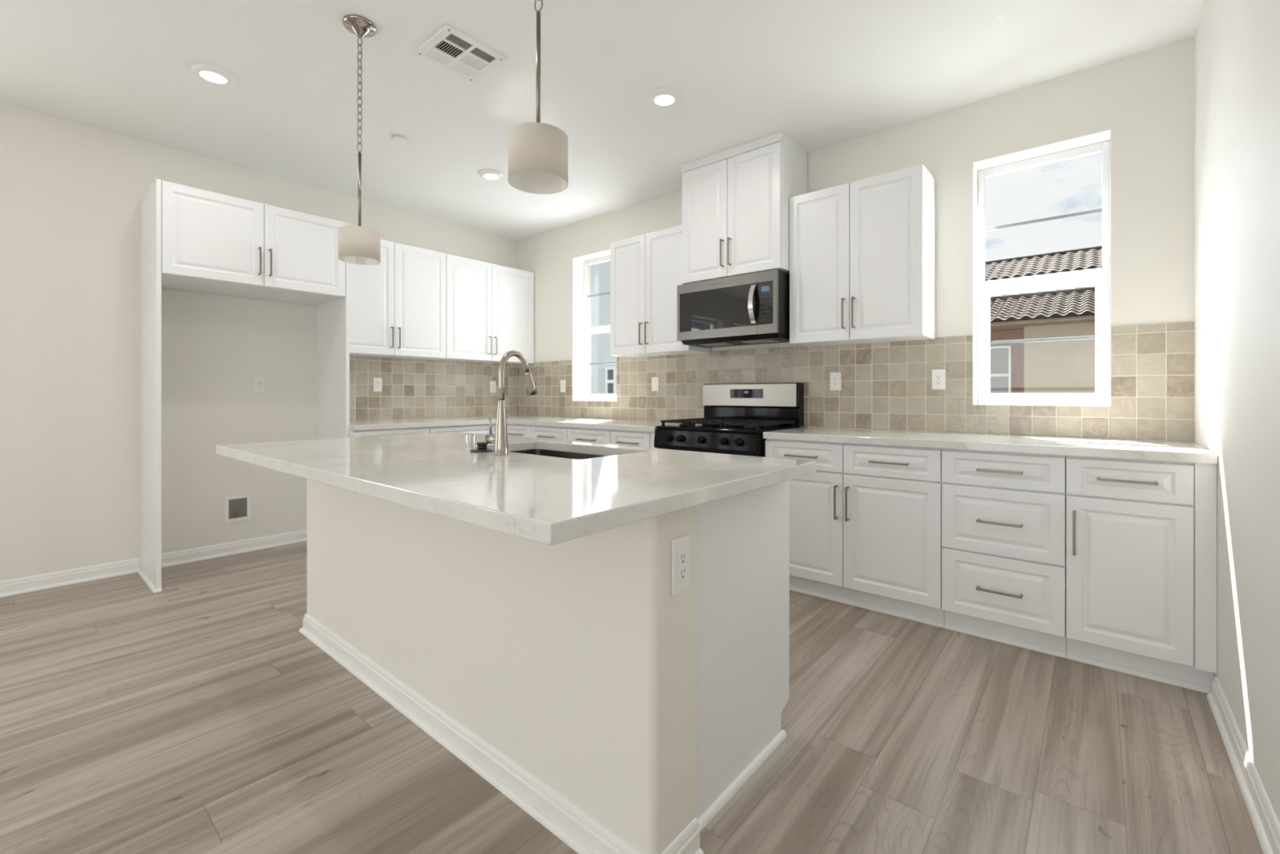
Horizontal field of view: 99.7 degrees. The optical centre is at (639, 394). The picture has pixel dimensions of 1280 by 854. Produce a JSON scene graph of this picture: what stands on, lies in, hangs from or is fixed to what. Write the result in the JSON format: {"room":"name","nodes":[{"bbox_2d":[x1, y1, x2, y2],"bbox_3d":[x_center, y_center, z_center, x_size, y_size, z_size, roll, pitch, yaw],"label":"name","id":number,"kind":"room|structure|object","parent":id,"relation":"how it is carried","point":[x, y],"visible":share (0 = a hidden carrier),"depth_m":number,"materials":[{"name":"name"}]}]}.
{"room":"kitchen","nodes":[
{"label":"kitchen","id":0,"kind":"room"},
{"bbox_2d":[0,102,516,581],"bbox_3d":[-3.852,-0.256,2.907,0.240,2.772,7.600,0,0,40],"label":"wall","id":1,"kind":"structure","parent":0,"point":[71,193],"depth_m":3.40,"materials":[{"name":"white paint"}]},
{"bbox_2d":[0,528,306,597],"bbox_3d":[-4.375,1.087,2.084,0.026,0.086,5.669,0,0,40],"label":"baseboard","id":2,"kind":"structure","parent":1,"relation":"attached to","point":[75,575],"depth_m":3.43,"materials":[{"name":"white paint"}]},
{"bbox_2d":[224,494,251,524],"bbox_3d":[-2.868,0.815,3.859,0.032,0.187,0.156,0,0,40],"label":"water valve box","id":3,"kind":"object","parent":1,"relation":"attached to","point":[235,507],"visible":1,"depth_m":3.86,"materials":[{"name":"white plastic"}]},
{"bbox_2d":[161,180,345,305],"bbox_3d":[-2.639,-0.975,3.672,0.605,0.538,1.002,0,0,40],"label":"upper cabinet","id":4,"kind":"object","parent":1,"relation":"attached to","point":[214,242],"visible":0.94,"depth_m":3.46,"materials":[{"name":"white wood"}]},
{"bbox_2d":[253,376,265,392],"bbox_3d":[-2.793,-0.076,3.964,0.009,0.118,0.072,0,0,40],"label":"wall outlet","id":5,"kind":"object","parent":1,"relation":"attached to","point":[259,382],"visible":1,"depth_m":3.96,"materials":[{"name":"white plastic"}]},
{"bbox_2d":[256,379,262,389],"bbox_3d":[-2.791,-0.076,3.962,0.003,0.067,0.034,0,0,40],"label":"receptacle","id":6,"kind":"object","parent":5,"relation":"attached to","point":[259,382],"depth_m":3.96,"materials":[{"name":"white plastic"}]},
{"bbox_2d":[349,239,446,359],"bbox_3d":[-2.106,-0.791,4.515,0.328,0.931,0.919,0,0,40],"label":"upper cabinet","id":7,"kind":"object","parent":1,"relation":"attached to","point":[397,304],"visible":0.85,"depth_m":4.47,"materials":[{"name":"white wood"}]},
{"bbox_2d":[349,355,516,421],"bbox_3d":[-1.918,-0.054,5.000,0.008,0.539,1.905,0,0,40],"label":"tile backsplash","id":8,"kind":"structure","parent":1,"relation":"attached to","point":[412,388],"depth_m":4.94,"materials":[{"name":"beige tile"}]},
{"bbox_2d":[373,377,382,391],"bbox_3d":[-2.237,-0.088,4.609,0.009,0.118,0.072,0,0,40],"label":"wall outlet","id":9,"kind":"object","parent":8,"relation":"attached to","point":[377,382],"visible":1,"depth_m":4.60,"materials":[{"name":"white plastic"}]},
{"bbox_2d":[375,380,379,388],"bbox_3d":[-2.234,-0.088,4.607,0.003,0.067,0.034,0,0,40],"label":"receptacle","id":10,"kind":"object","parent":9,"relation":"attached to","point":[377,382],"depth_m":4.60,"materials":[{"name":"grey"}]},
{"bbox_2d":[489,381,496,392],"bbox_3d":[-1.492,-0.083,5.489,0.009,0.118,0.072,0,0,40],"label":"wall outlet","id":11,"kind":"object","parent":8,"relation":"attached to","point":[492,384],"visible":1,"depth_m":5.49,"materials":[{"name":"white plastic"}]},
{"bbox_2d":[431,253,533,364],"bbox_3d":[-1.491,-0.791,5.242,0.328,0.931,0.981,0,0,40],"label":"upper cabinet","id":12,"kind":"object","parent":1,"relation":"attached to","point":[490,307],"visible":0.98,"depth_m":5.11,"materials":[{"name":"white wood"}]},
{"bbox_2d":[306,479,695,853],"bbox_3d":[-0.729,0.692,1.961,2.130,0.875,0.165,0,0,40],"label":"wall","id":13,"kind":"structure","parent":0,"point":[574,660],"depth_m":1.46,"materials":[{"name":"white paint"}]},
{"bbox_2d":[298,613,703,853],"bbox_3d":[-0.737,1.087,1.951,2.182,0.086,0.190,0,0,40],"label":"baseboard","id":14,"kind":"structure","parent":13,"relation":"attached to","point":[575,827],"depth_m":1.58,"materials":[{"name":"white paint"}]},
{"bbox_2d":[671,533,690,595],"bbox_3d":[0.099,0.402,1.282,0.009,0.132,0.072,0,0,40],"label":"wall outlet","id":15,"kind":"object","parent":13,"relation":"attached to","point":[681,546],"visible":1,"depth_m":1.28,"materials":[{"name":"white plastic"}]},
{"bbox_2d":[678,547,687,582],"bbox_3d":[0.101,0.402,1.280,0.003,0.075,0.034,0,0,40],"label":"receptacle","id":16,"kind":"object","parent":15,"relation":"attached to","point":[682,552],"depth_m":1.28,"materials":[{"name":"white plastic"}]},
{"bbox_2d":[0,0,1204,239],"bbox_3d":[-1.839,-1.742,1.202,5.516,0.200,8.080,0,0,40],"label":"ceiling","id":17,"kind":"structure","parent":0,"point":[821,73],"depth_m":2.75,"materials":[{"name":"white paint"}]},
{"bbox_2d":[191,62,235,85],"bbox_3d":[-2.180,-1.632,2.762,0.176,0.021,0.176,0,0,40],"label":"recessed light","id":18,"kind":"object","parent":17,"relation":"in","point":[208,73],"visible":1,"depth_m":2.74,"materials":[{"name":"white paint"}]},
{"bbox_2d":[337,14,380,265],"bbox_3d":[-1.244,-1.119,2.397,0.166,1.046,0.166,0,0,40],"label":"pendant lamp","id":19,"kind":"object","parent":17,"relation":"hanging from","point":[357,245],"visible":1,"depth_m":2.37,"materials":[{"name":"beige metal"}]},
{"bbox_2d":[391,136,408,143],"bbox_3d":[-1.533,-1.634,3.453,0.092,0.016,0.092,0,0,40],"label":"sprinkler cover","id":20,"kind":"object","parent":17,"relation":"attached to","point":[401,140],"visible":1,"depth_m":3.45,"materials":[{"name":"white paint"}]},
{"bbox_2d":[413,24,506,82],"bbox_3d":[-0.864,-1.636,2.607,0.298,0.012,0.314,0,0,40],"label":"ceiling vent","id":21,"kind":"object","parent":17,"relation":"in","point":[450,48],"visible":1,"depth_m":2.59,"materials":[{"name":"white metal"}]},
{"bbox_2d":[479,168,503,180],"bbox_3d":[-1.103,-1.632,4.018,0.176,0.021,0.176,0,0,40],"label":"recessed light","id":22,"kind":"object","parent":17,"relation":"in","point":[488,174],"visible":1,"depth_m":3.99,"materials":[{"name":"white paint"}]},
{"bbox_2d":[507,0,568,194],"bbox_3d":[-0.286,-1.119,1.521,0.166,1.046,0.166,0,0,40],"label":"pendant lamp","id":23,"kind":"object","parent":17,"relation":"hanging from","point":[538,151],"visible":1,"depth_m":1.47,"materials":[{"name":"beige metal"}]},
{"bbox_2d":[648,87,679,106],"bbox_3d":[0.134,-1.632,2.975,0.176,0.021,0.176,0,0,40],"label":"recessed light","id":24,"kind":"object","parent":17,"relation":"in","point":[660,97],"visible":1,"depth_m":2.95,"materials":[{"name":"white paint"}]},
{"bbox_2d":[0,541,1263,853],"bbox_3d":[-1.839,1.190,1.202,5.516,0.120,8.080,0,0,40],"label":"floor","id":25,"kind":"structure","parent":0,"point":[196,714],"depth_m":1.73,"materials":[{"name":"brown wood"}]},
{"bbox_2d":[137,178,161,592],"bbox_3d":[-2.988,-0.057,3.286,0.588,2.373,0.036,0,0,40],"label":"panel","id":26,"kind":"object","parent":25,"relation":"on","point":[150,206],"visible":1,"depth_m":3.20,"materials":[{"name":"white"}]},
{"bbox_2d":[315,222,349,439],"bbox_3d":[-2.325,-0.057,4.080,0.574,2.372,0.024,0,0,40],"label":"panel","id":27,"kind":"object","parent":25,"relation":"on","point":[332,317],"visible":0.31,"depth_m":4.02,"materials":[{"name":"white wood"}]},
{"bbox_2d":[349,426,429,437],"bbox_3d":[-2.087,0.692,4.279,0.663,0.875,0.582,0,0,40],"label":"base cabinet","id":28,"kind":"object","parent":25,"relation":"on","point":[353,433],"visible":0.07,"depth_m":4.06,"materials":[{"name":"white wood"}]},
{"bbox_2d":[428,423,496,434],"bbox_3d":[-1.679,0.692,4.761,0.663,0.875,0.679,0,0,40],"label":"base cabinet","id":29,"kind":"object","parent":25,"relation":"on","point":[474,428],"visible":0.05,"depth_m":4.57,"materials":[{"name":"white wood"}]},
{"bbox_2d":[506,423,532,437],"bbox_3d":[-1.131,0.692,5.136,1.009,0.875,0.663,0,0,40],"label":"base cabinet","id":30,"kind":"object","parent":25,"relation":"on","point":[513,430],"visible":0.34,"depth_m":4.68,"materials":[{"name":"white wood"}]},
{"bbox_2d":[349,415,680,431],"bbox_3d":[-1.008,0.235,4.223,2.380,0.038,1.894,0,0,40],"label":"countertop","id":31,"kind":"structure","parent":30,"relation":"on","point":[586,423],"depth_m":4.32,"materials":[{"name":"white stone"}]},
{"bbox_2d":[530,425,612,444],"bbox_3d":[-0.389,0.692,4.508,0.932,0.875,0.663,0,0,40],"label":"base cabinet","id":32,"kind":"object","parent":25,"relation":"on","point":[552,433],"visible":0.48,"depth_m":4.25,"materials":[{"name":"white wood"}]},
{"bbox_2d":[610,429,657,448],"bbox_3d":[0.134,0.692,4.065,0.434,0.875,0.663,0,0,40],"label":"base cabinet","id":33,"kind":"object","parent":25,"relation":"on","point":[622,437],"visible":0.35,"depth_m":3.84,"materials":[{"name":"white wood"}]},
{"bbox_2d":[653,382,804,457],"bbox_3d":[0.587,0.515,3.635,0.769,1.199,0.732,0,0,40],"label":"range","id":34,"kind":"object","parent":25,"relation":"on","point":[736,416],"visible":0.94,"depth_m":3.63,"materials":[{"name":"black metal"}]},
{"bbox_2d":[656,423,799,434],"bbox_3d":[0.590,0.218,3.638,0.769,0.022,0.583,0,0,40],"label":"cooktop","id":35,"kind":"object","parent":34,"relation":"in","point":[686,428],"depth_m":3.47,"materials":[{"name":"black metal"}]},
{"bbox_2d":[695,480,789,831],"bbox_3d":[-0.464,0.692,2.277,2.082,0.875,0.657,0,0,40],"label":"island end panel","id":36,"kind":"object","parent":25,"relation":"on","point":[742,540],"visible":0.08,"depth_m":1.57,"materials":[{"name":"white"}]},
{"bbox_2d":[216,431,815,545],"bbox_3d":[-0.625,0.207,2.044,2.196,0.095,1.122,0,0,40],"label":"countertop","id":37,"kind":"structure","parent":36,"relation":"on","point":[549,500],"depth_m":1.46,"materials":[{"name":"white stone"}]},
{"bbox_2d":[470,441,494,452],"bbox_3d":[-0.605,0.198,2.073,0.090,0.035,0.090,0,0,40],"label":"stopper","id":38,"kind":"object","parent":37,"relation":"on","point":[482,446],"visible":0.97,"depth_m":2.06,"materials":[{"name":"silver metal"}]},
{"bbox_2d":[484,350,537,455],"bbox_3d":[-0.478,0.025,2.023,0.104,0.381,0.186,0,0,40],"label":"faucet","id":39,"kind":"object","parent":37,"relation":"on","point":[500,438],"visible":1,"depth_m":1.95,"materials":[{"name":"silver metal"}]},
{"bbox_2d":[510,448,606,459],"bbox_3d":[-0.342,0.362,2.173,0.742,0.215,0.434,0,0,40],"label":"sink","id":40,"kind":"object","parent":37,"relation":"in","point":[535,451],"visible":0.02,"depth_m":2.45,"materials":[{"name":"silver metal"}]},
{"bbox_2d":[764,438,944,627],"bbox_3d":[1.273,0.692,3.100,0.924,0.875,0.663,0,0,40],"label":"base cabinet","id":41,"kind":"object","parent":25,"relation":"on","point":[865,527],"visible":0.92,"depth_m":2.80,"materials":[{"name":"white wood"}]},
{"bbox_2d":[763,426,1217,464],"bbox_3d":[1.625,0.235,2.815,1.832,0.038,0.640,0,0,40],"label":"countertop","id":42,"kind":"structure","parent":41,"relation":"on","point":[1144,450],"depth_m":2.48,"materials":[{"name":"white stone"}]},
{"bbox_2d":[942,448,1066,657],"bbox_3d":[1.804,0.692,2.651,0.465,0.875,0.663,0,0,40],"label":"base cabinet","id":43,"kind":"object","parent":25,"relation":"on","point":[1004,513],"visible":0.94,"depth_m":2.42,"materials":[{"name":"white wood"}]},
{"bbox_2d":[1066,455,1217,693],"bbox_3d":[2.150,0.692,2.358,0.439,0.875,0.663,0,0,40],"label":"base cabinet","id":44,"kind":"object","parent":25,"relation":"on","point":[1141,535],"visible":0.91,"depth_m":2.13,"materials":[{"name":"white wood"}]},
{"bbox_2d":[516,36,1194,442],"bbox_3d":[0.694,-0.256,4.194,5.516,2.772,0.240,0,0,40],"label":"wall","id":45,"kind":"structure","parent":0,"point":[1145,100],"depth_m":2.87,"materials":[{"name":"white paint"}]},
{"bbox_2d":[573,248,617,401],"bbox_3d":[-0.363,-0.626,5.051,0.579,1.364,0.182,0,0,40],"label":"window","id":46,"kind":"structure","parent":45,"relation":"in","point":[581,331],"depth_m":5.22,"materials":[{"name":"white plastic"}]},
{"bbox_2d":[610,224,710,357],"bbox_3d":[0.135,-0.791,4.284,0.789,0.931,0.328,0,0,40],"label":"upper cabinet","id":47,"kind":"object","parent":45,"relation":"attached to","point":[646,268],"visible":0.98,"depth_m":4.19,"materials":[{"name":"white wood"}]},
{"bbox_2d":[680,130,807,284],"bbox_3d":[0.699,-1.216,3.739,0.770,0.850,0.430,0,0,40],"label":"upper cabinet","id":48,"kind":"object","parent":45,"relation":"attached to","point":[735,200],"visible":0.97,"depth_m":3.55,"materials":[{"name":"white wood"}]},
{"bbox_2d":[676,269,789,347],"bbox_3d":[0.675,-0.566,3.726,0.762,0.419,0.478,0,0,40],"label":"microwave","id":49,"kind":"object","parent":48,"relation":"attached to","point":[750,308],"visible":0.99,"depth_m":3.54,"materials":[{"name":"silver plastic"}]},
{"bbox_2d":[516,321,1194,442],"bbox_3d":[0.618,-0.060,4.096,5.026,0.550,0.008,0,0,40],"label":"tile backsplash","id":50,"kind":"structure","parent":45,"relation":"attached to","point":[885,385],"depth_m":3.28,"materials":[{"name":"beige tile"}]},
{"bbox_2d":[560,379,565,391],"bbox_3d":[-0.749,-0.086,5.241,0.072,0.118,0.009,0,0,40],"label":"wall outlet","id":51,"kind":"object","parent":50,"relation":"attached to","point":[562,383],"visible":1,"depth_m":5.23,"materials":[{"name":"white plastic"}]},
{"bbox_2d":[651,377,658,391],"bbox_3d":[0.125,-0.090,4.500,0.072,0.118,0.010,0,0,40],"label":"wall switch","id":52,"kind":"object","parent":50,"relation":"attached to","point":[655,380],"visible":1,"depth_m":4.50,"materials":[{"name":"white plastic"}]},
{"bbox_2d":[830,372,840,390],"bbox_3d":[1.276,-0.089,3.527,0.072,0.118,0.009,0,0,40],"label":"wall outlet","id":53,"kind":"object","parent":50,"relation":"attached to","point":[835,377],"visible":1,"depth_m":3.52,"materials":[{"name":"white plastic"}]},
{"bbox_2d":[832,376,837,386],"bbox_3d":[1.274,-0.089,3.525,0.034,0.067,0.003,0,0,40],"label":"receptacle","id":54,"kind":"object","parent":53,"relation":"attached to","point":[834,378],"depth_m":3.52,"materials":[{"name":"white plastic"}]},
{"bbox_2d":[931,368,945,389],"bbox_3d":[1.734,-0.090,3.138,0.072,0.118,0.009,0,0,40],"label":"wall outlet","id":55,"kind":"object","parent":50,"relation":"attached to","point":[938,375],"visible":1,"depth_m":3.13,"materials":[{"name":"white plastic"}]},
{"bbox_2d":[935,373,942,385],"bbox_3d":[1.732,-0.090,3.136,0.034,0.067,0.003,0,0,40],"label":"receptacle","id":56,"kind":"object","parent":55,"relation":"attached to","point":[938,376],"depth_m":3.13,"materials":[{"name":"white plastic"}]},
{"bbox_2d":[789,164,934,346],"bbox_3d":[1.322,-0.791,3.278,0.771,0.931,0.328,0,0,40],"label":"upper cabinet","id":57,"kind":"object","parent":45,"relation":"attached to","point":[862,251],"visible":1,"depth_m":3.14,"materials":[{"name":"white wood"}]},
{"bbox_2d":[973,129,1111,406],"bbox_3d":[2.155,-0.626,2.919,0.584,1.364,0.182,0,0,40],"label":"window","id":58,"kind":"structure","parent":45,"relation":"in","point":[1101,277],"depth_m":2.94,"materials":[{"name":"white plastic"}]},
{"bbox_2d":[1194,0,1279,823],"bbox_3d":[0.175,-0.256,-0.503,0.240,2.772,7.600,0,0,40],"label":"wall","id":59,"kind":"structure","parent":0,"point":[1237,42],"depth_m":1.64,"materials":[{"name":"white paint"}]},
{"bbox_2d":[1206,675,1279,853],"bbox_3d":[-0.125,1.087,-0.650,0.026,0.086,6.988,0,0,40],"label":"baseboard","id":60,"kind":"structure","parent":59,"relation":"attached to","point":[1266,824],"depth_m":1.54,"materials":[{"name":"white paint"}]},
{"label":"outside","id":61,"kind":"structure","parent":0,"visible":0},
{"bbox_3d":[18.274,4.230,28.854,80.000,0.200,59.400,0,0,40],"label":"ground","id":62,"kind":"structure","parent":61,"visible":0},
{"bbox_2d":[591,261,617,394],"bbox_3d":[-1.244,-0.220,13.539,6.800,8.700,4.800,0,0,40],"label":"house","id":63,"kind":"structure","parent":62,"relation":"on","point":[603,376],"depth_m":10.49,"materials":[{"name":"grey paint"}]},
{"bbox_2d":[984,245,1102,296],"bbox_3d":[14.254,-0.380,16.338,19.054,9.018,7.700,0,0,40],"label":"tile roof","id":64,"kind":"structure","parent":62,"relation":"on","point":[1090,258],"depth_m":17.35,"materials":[{"name":"grey tile"}]},
{"bbox_2d":[990,286,1110,405],"bbox_3d":[10.024,0.885,11.110,14.354,6.488,4.147,0,0,40],"label":"house","id":65,"kind":"structure","parent":62,"relation":"on","point":[1055,366],"depth_m":10.92,"materials":[{"name":"beige paint"}]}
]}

